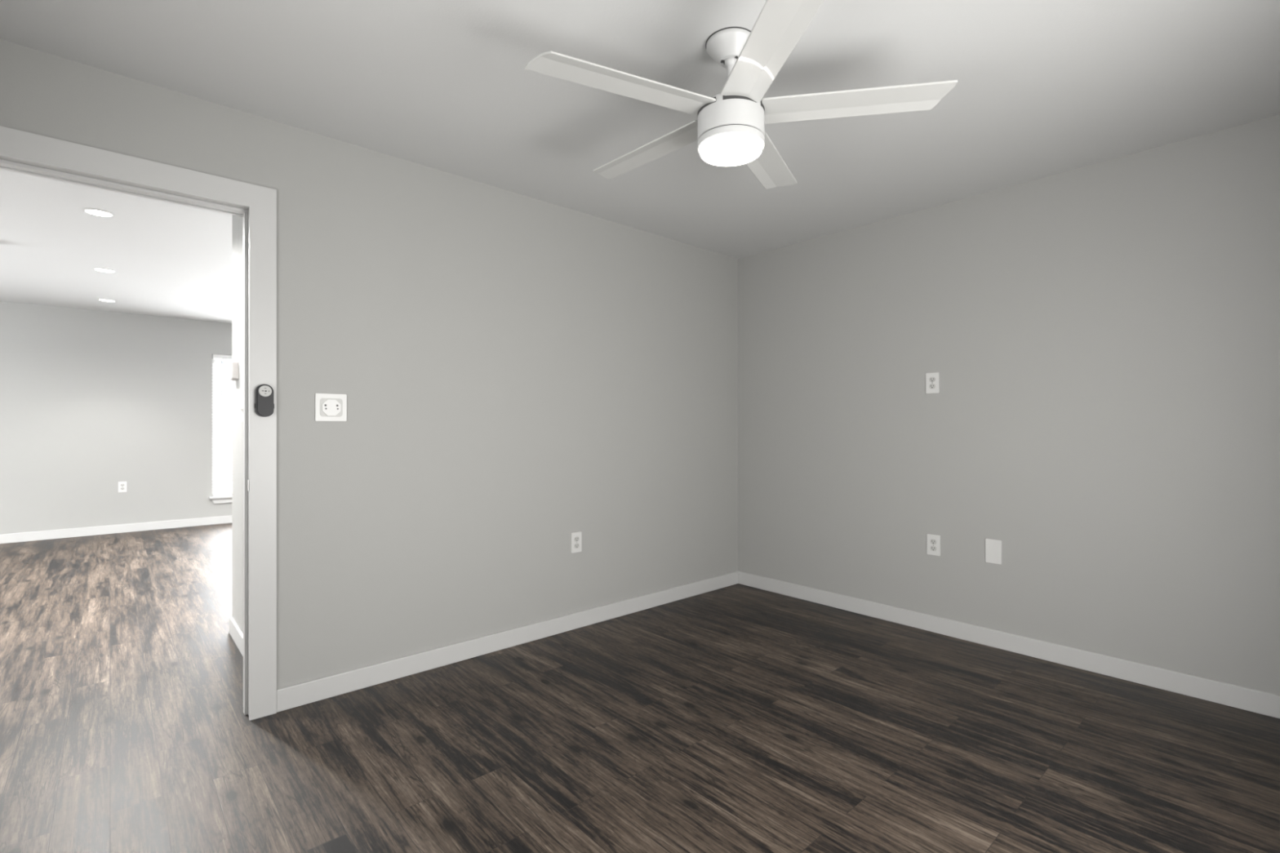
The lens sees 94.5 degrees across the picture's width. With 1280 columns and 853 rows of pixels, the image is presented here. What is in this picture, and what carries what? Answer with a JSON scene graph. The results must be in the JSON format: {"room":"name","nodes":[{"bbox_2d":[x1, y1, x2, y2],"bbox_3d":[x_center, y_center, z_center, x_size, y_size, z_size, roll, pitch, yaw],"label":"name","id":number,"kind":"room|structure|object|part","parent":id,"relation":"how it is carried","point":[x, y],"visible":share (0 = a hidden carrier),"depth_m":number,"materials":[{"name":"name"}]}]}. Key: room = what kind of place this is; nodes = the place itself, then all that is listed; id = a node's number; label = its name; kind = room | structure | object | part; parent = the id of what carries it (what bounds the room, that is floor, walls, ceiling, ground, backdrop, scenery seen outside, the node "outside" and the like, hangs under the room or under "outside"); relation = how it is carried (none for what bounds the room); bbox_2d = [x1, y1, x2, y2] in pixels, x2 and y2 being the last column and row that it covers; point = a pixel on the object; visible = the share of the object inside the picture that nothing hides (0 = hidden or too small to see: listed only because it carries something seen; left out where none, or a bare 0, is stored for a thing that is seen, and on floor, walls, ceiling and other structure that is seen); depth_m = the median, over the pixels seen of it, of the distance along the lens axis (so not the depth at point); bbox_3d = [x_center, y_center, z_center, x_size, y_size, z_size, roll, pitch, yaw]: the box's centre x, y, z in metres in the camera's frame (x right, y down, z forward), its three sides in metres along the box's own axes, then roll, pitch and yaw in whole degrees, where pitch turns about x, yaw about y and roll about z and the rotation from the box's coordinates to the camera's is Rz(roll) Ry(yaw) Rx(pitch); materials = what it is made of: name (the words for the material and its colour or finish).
{"room":"empty bedroom","nodes":[
{"label":"empty bedroom","id":0,"kind":"room"},
{"bbox_2d":[0,301,231,534],"bbox_3d":[-5.153,-0.042,7.172,7.740,2.440,0.120,0,0,-42],"label":"wall","id":1,"kind":"structure","parent":0,"point":[91,402],"depth_m":6.45,"materials":[{"name":"paint"}]},
{"bbox_2d":[0,515,231,543],"bbox_3d":[-5.108,1.132,7.122,7.472,0.092,0.014,0,0,-42],"label":"baseboard","id":2,"kind":"structure","parent":1,"relation":"attached to","point":[104,530],"depth_m":6.49,"materials":[{"name":"paint"}]},
{"bbox_2d":[118,481,126,492],"bbox_3d":[-5.740,0.670,6.560,0.072,0.117,0.009,0,0,-42],"label":"electrical outlet","id":3,"kind":"object","parent":1,"relation":"attached to","point":[122,485],"visible":1,"depth_m":6.56,"materials":[{"name":"grey plastic"}]},
{"bbox_2d":[208,359,231,503],"bbox_3d":[-4.932,0.028,7.327,0.665,1.800,0.145,0,0,-42],"label":"window","id":4,"kind":"structure","parent":1,"relation":"in","point":[226,499],"depth_m":7.15,"materials":[{"name":"paint"}]},
{"bbox_3d":[-4.913,0.855,7.306,0.665,0.024,0.090,0,0,-42],"label":"sill","id":5,"kind":"part","parent":4,"relation":"part of","materials":[{"name":"paint"}]},
{"bbox_2d":[212,354,231,496],"bbox_3d":[-4.925,-0.015,7.319,0.593,1.711,0.052,0,0,-42],"label":"window blinds","id":6,"kind":"object","parent":4,"relation":"attached to","point":[220,446],"visible":0.41,"depth_m":7.18,"materials":[{"name":"grey plastic"}]},
{"bbox_3d":[-4.928,-0.844,7.322,0.593,0.053,0.044,0,0,-42],"label":"head rail","id":7,"kind":"part","parent":6,"relation":"part of","materials":[{"name":"grey plastic"}]},
{"bbox_3d":[-4.928,0.831,7.322,0.593,0.020,0.036,0,0,-42],"label":"rail","id":8,"kind":"part","parent":6,"relation":"part of","materials":[{"name":"grey plastic"}]},
{"bbox_2d":[231,214,243,633],"bbox_3d":[-0.397,-0.042,4.354,4.180,2.440,1.126,0,0,-42],"label":"wall","id":9,"kind":"structure","parent":0,"point":[237,221],"depth_m":3.25,"materials":[{"name":"paint"}]},
{"bbox_2d":[229,361,238,380],"bbox_3d":[-2.227,-0.304,3.241,0.031,0.098,0.105,0,0,-42],"label":"thermostat","id":10,"kind":"object","parent":9,"relation":"attached to","point":[233,366],"visible":1,"depth_m":3.20,"materials":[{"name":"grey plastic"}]},
{"bbox_2d":[228,616,243,656],"bbox_3d":[-0.419,1.132,4.357,4.180,0.092,1.120,0,0,-42],"label":"baseboard","id":11,"kind":"structure","parent":9,"relation":"attached to","point":[234,631],"depth_m":3.19,"materials":[{"name":"paint"}]},
{"bbox_2d":[240,399,243,422],"bbox_3d":[-2.062,-0.084,3.067,0.017,0.118,0.072,0,0,-42],"label":"light switch","id":12,"kind":"object","parent":9,"relation":"attached to","point":[242,408],"visible":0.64,"depth_m":3.06,"materials":[{"name":"grey plastic"}]},
{"bbox_3d":[-2.058,-0.084,3.070,0.008,0.118,0.072,0,0,-42],"label":"plate","id":13,"kind":"part","parent":12,"relation":"part of","materials":[{"name":"grey plastic"}]},
{"bbox_2d":[0,39,737,688],"bbox_3d":[-0.796,-0.042,3.159,4.252,2.440,0.120,0,0,-42],"label":"wall","id":14,"kind":"structure","parent":0,"point":[518,374],"depth_m":2.94,"materials":[{"name":"paint"}]},
{"bbox_2d":[0,125,276,720],"bbox_3d":[-1.909,0.102,2.162,0.978,2.151,0.156,0,0,-42],"label":"door frame","id":15,"kind":"structure","parent":14,"relation":"in","point":[20,151],"depth_m":2.39,"materials":[{"name":"paint"}]},
{"bbox_3d":[-1.956,0.102,2.213,0.978,2.151,0.018,0,0,-42],"label":"casing","id":16,"kind":"part","parent":15,"relation":"part of","materials":[{"name":"paint"}]},
{"bbox_2d":[254,384,274,417],"bbox_3d":[-1.516,-0.105,2.389,0.067,0.132,0.030,0,0,-42],"label":"remote control","id":17,"kind":"object","parent":15,"relation":"attached to","point":[264,393],"visible":1,"depth_m":2.38,"materials":[{"name":"black plastic"}]},
{"bbox_2d":[315,393,346,421],"bbox_3d":[-1.345,-0.083,2.578,0.124,0.119,0.013,0,0,-42],"label":"electrical outlet","id":18,"kind":"object","parent":14,"relation":"attached to","point":[328,406],"visible":1,"depth_m":2.57,"materials":[{"name":"grey plastic"}]},
{"bbox_3d":[-1.345,-0.083,2.577,0.090,0.080,0.002,0,0,-42],"label":"inset panel","id":19,"kind":"part","parent":18,"relation":"part of","materials":[{"name":"grey plastic"}]},
{"bbox_3d":[-1.343,-0.082,2.575,0.074,0.070,0.004,0,0,-42],"label":"panel","id":20,"kind":"part","parent":18,"relation":"part of","materials":[{"name":"grey plastic"}]},
{"bbox_2d":[276,571,737,712],"bbox_3d":[-0.384,1.132,3.439,2.998,0.092,0.014,0,0,-42],"label":"baseboard","id":21,"kind":"structure","parent":14,"relation":"attached to","point":[289,697],"depth_m":3.02,"materials":[{"name":"paint"}]},
{"bbox_2d":[570,531,582,553],"bbox_3d":[-0.371,0.677,3.454,0.072,0.117,0.009,0,0,-42],"label":"electrical outlet","id":22,"kind":"object","parent":14,"relation":"attached to","point":[575,537],"visible":1,"depth_m":3.45,"materials":[{"name":"grey plastic"}]},
{"bbox_2d":[574,543,579,548],"bbox_3d":[-0.369,0.697,3.452,0.034,0.027,0.002,0,0,-42],"label":"socket","id":23,"kind":"object","parent":22,"relation":"attached to","point":[576,545],"depth_m":3.45,"materials":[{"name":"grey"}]},
{"bbox_2d":[0,523,1279,852],"bbox_3d":[-2.086,1.203,3.751,7.740,0.050,9.310,0,0,-42],"label":"floor","id":24,"kind":"structure","parent":0,"point":[738,717],"depth_m":2.23,"materials":[{"name":"wood"}]},
{"bbox_2d":[0,0,1279,323],"bbox_3d":[-2.086,-1.312,3.751,7.740,0.100,9.310,0,0,-42],"label":"ceiling","id":25,"kind":"structure","parent":0,"point":[1043,88],"depth_m":2.27,"materials":[{"name":"paint"}]},
{"bbox_2d":[83,208,113,217],"bbox_3d":[-3.190,-1.259,3.486,0.132,0.006,0.132,0,0,-42],"label":"recessed light","id":26,"kind":"object","parent":25,"relation":"in","point":[91,211],"visible":1,"depth_m":3.48,"materials":[{"name":"grey plastic"}]},
{"bbox_2d":[93,267,115,272],"bbox_3d":[-4.314,-1.259,4.768,0.132,0.006,0.132,0,0,-42],"label":"recessed light","id":27,"kind":"object","parent":25,"relation":"in","point":[107,270],"visible":1,"depth_m":4.76,"materials":[{"name":"grey plastic"}]},
{"bbox_2d":[97,298,115,302],"bbox_3d":[-5.323,-1.259,5.905,0.132,0.006,0.132,0,0,-42],"label":"recessed light","id":28,"kind":"object","parent":25,"relation":"in","point":[102,300],"visible":1,"depth_m":5.89,"materials":[{"name":"grey plastic"}]},
{"bbox_2d":[524,0,957,189],"bbox_3d":[0.269,-1.079,1.994,1.288,0.365,1.242,0,0,-42],"label":"ceiling fan","id":29,"kind":"object","parent":25,"relation":"hanging from","point":[729,129],"visible":1,"depth_m":1.85,"materials":[{"name":"white metal"}]},
{"bbox_3d":[-0.047,-1.029,1.778,0.575,0.020,0.128,0,0,-26],"label":"blade","id":30,"kind":"part","parent":29,"relation":"part of","materials":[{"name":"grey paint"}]},
{"bbox_3d":[0.030,-1.029,2.225,0.128,0.020,0.575,0,0,-44],"label":"blade","id":31,"kind":"part","parent":29,"relation":"part of","materials":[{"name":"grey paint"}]},
{"bbox_2d":[700,133,761,166],"bbox_3d":[0.299,-0.907,1.948,0.201,0.020,0.201,0,0,-42],"label":"diffuser","id":32,"kind":"object","parent":29,"relation":"attached to","point":[723,149],"depth_m":1.91,"materials":[{"name":"white glass"}]},
{"bbox_3d":[0.479,-1.029,2.289,0.128,0.020,0.575,0,0,28],"label":"blade","id":33,"kind":"part","parent":29,"relation":"part of","materials":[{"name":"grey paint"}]},
{"bbox_3d":[0.354,-1.029,1.567,0.128,0.020,0.575,0,0,-8],"label":"blade","id":34,"kind":"part","parent":29,"relation":"part of","materials":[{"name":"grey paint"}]},
{"bbox_3d":[0.679,-1.029,1.882,0.575,0.020,0.128,0,0,10],"label":"blade","id":35,"kind":"part","parent":29,"relation":"part of","materials":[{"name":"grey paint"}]},
{"bbox_2d":[737,114,1279,695],"bbox_3d":[1.882,-0.042,3.267,0.120,2.440,3.294,0,0,-42],"label":"wall","id":36,"kind":"structure","parent":0,"point":[1102,339],"depth_m":2.98,"materials":[{"name":"paint"}]},
{"bbox_2d":[925,372,939,393],"bbox_3d":[1.680,-0.250,3.396,0.009,0.117,0.072,0,0,-42],"label":"electrical outlet","id":37,"kind":"object","parent":36,"relation":"attached to","point":[932,380],"visible":1,"depth_m":3.39,"materials":[{"name":"grey plastic"}]},
{"bbox_2d":[928,383,935,388],"bbox_3d":[1.678,-0.231,3.394,0.002,0.027,0.034,0,0,-42],"label":"socket","id":38,"kind":"object","parent":37,"relation":"attached to","point":[931,385],"depth_m":3.39,"materials":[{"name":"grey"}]},
{"bbox_2d":[928,377,935,382],"bbox_3d":[1.678,-0.270,3.394,0.002,0.027,0.034,0,0,-42],"label":"socket","id":39,"kind":"object","parent":37,"relation":"attached to","point":[931,379],"depth_m":3.39,"materials":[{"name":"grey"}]},
{"bbox_2d":[927,533,940,555],"bbox_3d":[1.684,0.680,3.392,0.009,0.117,0.072,0,0,-42],"label":"electrical outlet","id":40,"kind":"object","parent":36,"relation":"attached to","point":[933,540],"visible":1,"depth_m":3.39,"materials":[{"name":"grey plastic"}]},
{"bbox_2d":[929,546,936,551],"bbox_3d":[1.682,0.700,3.390,0.002,0.027,0.034,0,0,-42],"label":"socket","id":41,"kind":"object","parent":40,"relation":"attached to","point":[931,548],"depth_m":3.39,"materials":[{"name":"grey plastic"}]},
{"bbox_2d":[930,539,936,544],"bbox_3d":[1.682,0.660,3.390,0.002,0.027,0.034,0,0,-42],"label":"socket","id":42,"kind":"object","parent":40,"relation":"attached to","point":[932,541],"depth_m":3.39,"materials":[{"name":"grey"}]},
{"bbox_2d":[985,538,1001,564],"bbox_3d":[1.891,0.668,3.162,0.008,0.126,0.076,0,0,-42],"label":"blank wall plate","id":43,"kind":"object","parent":36,"relation":"attached to","point":[993,547],"visible":1,"depth_m":3.16,"materials":[{"name":"grey plastic"}]},
{"bbox_2d":[737,570,1279,719],"bbox_3d":[1.792,1.132,3.267,0.014,0.092,3.174,0,0,-42],"label":"baseboard","id":44,"kind":"structure","parent":36,"relation":"attached to","point":[1250,700],"depth_m":2.97,"materials":[{"name":"paint"}]}
]}

